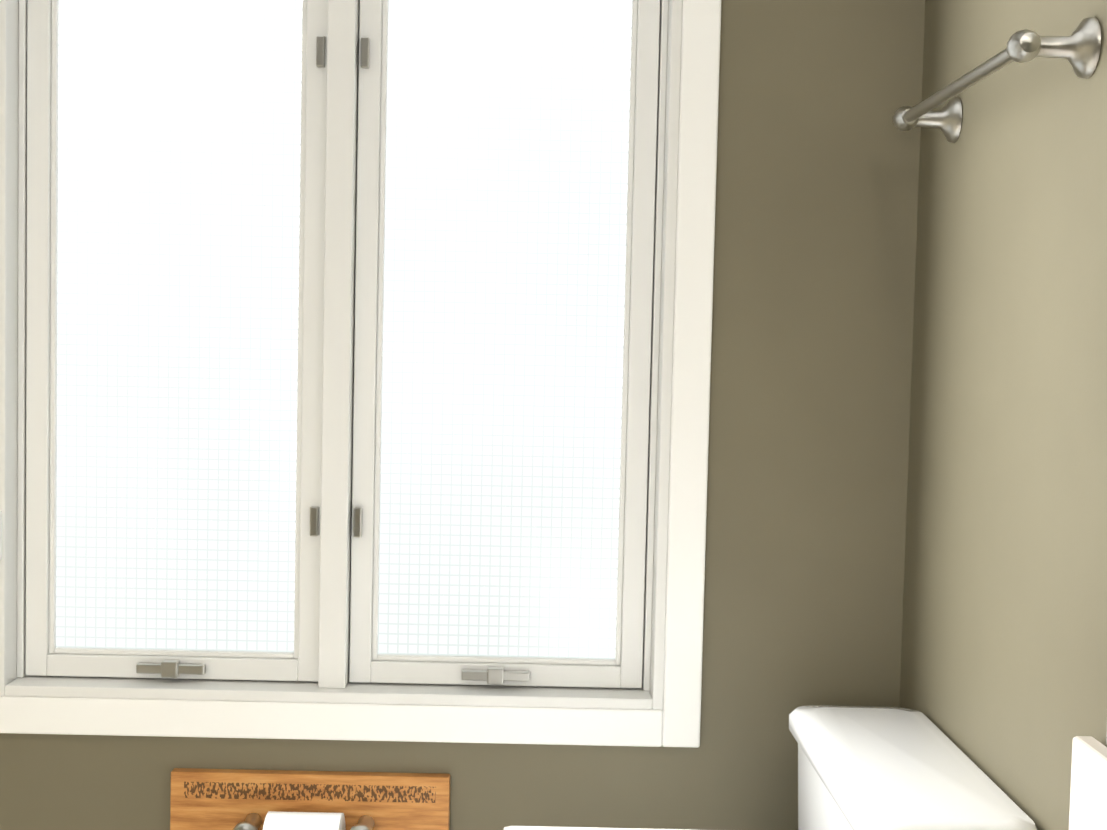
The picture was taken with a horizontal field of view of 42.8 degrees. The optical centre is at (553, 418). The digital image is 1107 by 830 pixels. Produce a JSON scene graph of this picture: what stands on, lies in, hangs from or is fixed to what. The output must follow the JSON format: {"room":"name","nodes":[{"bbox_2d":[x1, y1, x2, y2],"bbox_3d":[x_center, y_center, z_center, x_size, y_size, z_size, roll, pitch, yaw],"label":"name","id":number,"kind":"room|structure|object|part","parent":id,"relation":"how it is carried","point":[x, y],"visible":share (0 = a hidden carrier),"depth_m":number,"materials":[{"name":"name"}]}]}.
{"room":"bathroom","nodes":[
{"label":"bathroom","id":0,"kind":"room"},
{"bbox_2d":[0,0,924,829],"bbox_3d":[-0.209,-0.013,2.106,1.691,2.440,0.120,1,3,0],"label":"wall","id":1,"kind":"structure","parent":0,"point":[814,262],"depth_m":2.06,"materials":[{"name":"paint"}]},
{"bbox_2d":[170,768,449,829],"bbox_3d":[-0.355,0.596,2.018,0.405,0.154,0.119,1,3,0],"label":"toilet paper holder","id":2,"kind":"object","parent":1,"relation":"attached to","point":[221,799],"visible":1,"depth_m":2.06,"materials":[{"name":"brown wood"}]},
{"bbox_2d":[0,0,720,747],"bbox_3d":[-0.311,-0.229,2.068,1.080,1.390,0.130,1,3,0],"label":"window","id":3,"kind":"structure","parent":1,"relation":"in","point":[178,204],"depth_m":2.08,"materials":[{"name":"white glass"}]},
{"bbox_3d":[-0.798,0.168,2.027,0.010,0.070,0.012,1,3,0],"label":"blind cord","id":4,"kind":"part","parent":3,"relation":"part of","materials":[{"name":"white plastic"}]},
{"bbox_3d":[-0.314,-0.082,2.062,0.579,0.938,0.022,1,3,0],"label":"window hardware","id":5,"kind":"part","parent":3,"relation":"part of","materials":[{"name":"silver metal"}]},
{"bbox_3d":[-0.311,-0.229,2.079,0.914,1.242,0.032,1,3,0],"label":"window sash","id":6,"kind":"part","parent":3,"relation":"part of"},
{"bbox_2d":[899,0,1106,829],"bbox_3d":[0.590,0.100,0.359,0.120,2.440,3.392,1,3,0],"label":"wall","id":7,"kind":"structure","parent":0,"point":[1003,681],"depth_m":1.61,"materials":[{"name":"paint"}]},
{"bbox_2d":[893,17,1100,142],"bbox_3d":[0.488,-0.380,1.626,0.081,0.060,0.514,1,3,0],"label":"towel rail","id":8,"kind":"object","parent":7,"relation":"attached to","point":[1079,48],"visible":1,"depth_m":1.41,"materials":[{"name":"silver metal"}]},
{"bbox_3d":[-0.653,1.337,0.477,2.546,0.100,3.512,1,3,0],"label":"floor","id":9,"kind":"structure","parent":0,"visible":0},
{"bbox_2d":[503,736,1106,829],"bbox_3d":[0.221,0.811,0.675,0.572,0.968,1.380,1,3,0],"label":"bathroom vanity","id":10,"kind":"object","parent":9,"relation":"on","point":[1088,800],"visible":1,"depth_m":1.30,"materials":[{"name":"white paint"}]},
{"bbox_2d":[789,705,1037,829],"bbox_3d":[0.123,0.818,1.721,0.748,0.837,0.504,1,3,0],"label":"toilet","id":11,"kind":"object","parent":9,"relation":"on","point":[877,768],"visible":1,"depth_m":1.66,"materials":[{"name":"white ceramic"}]}
]}

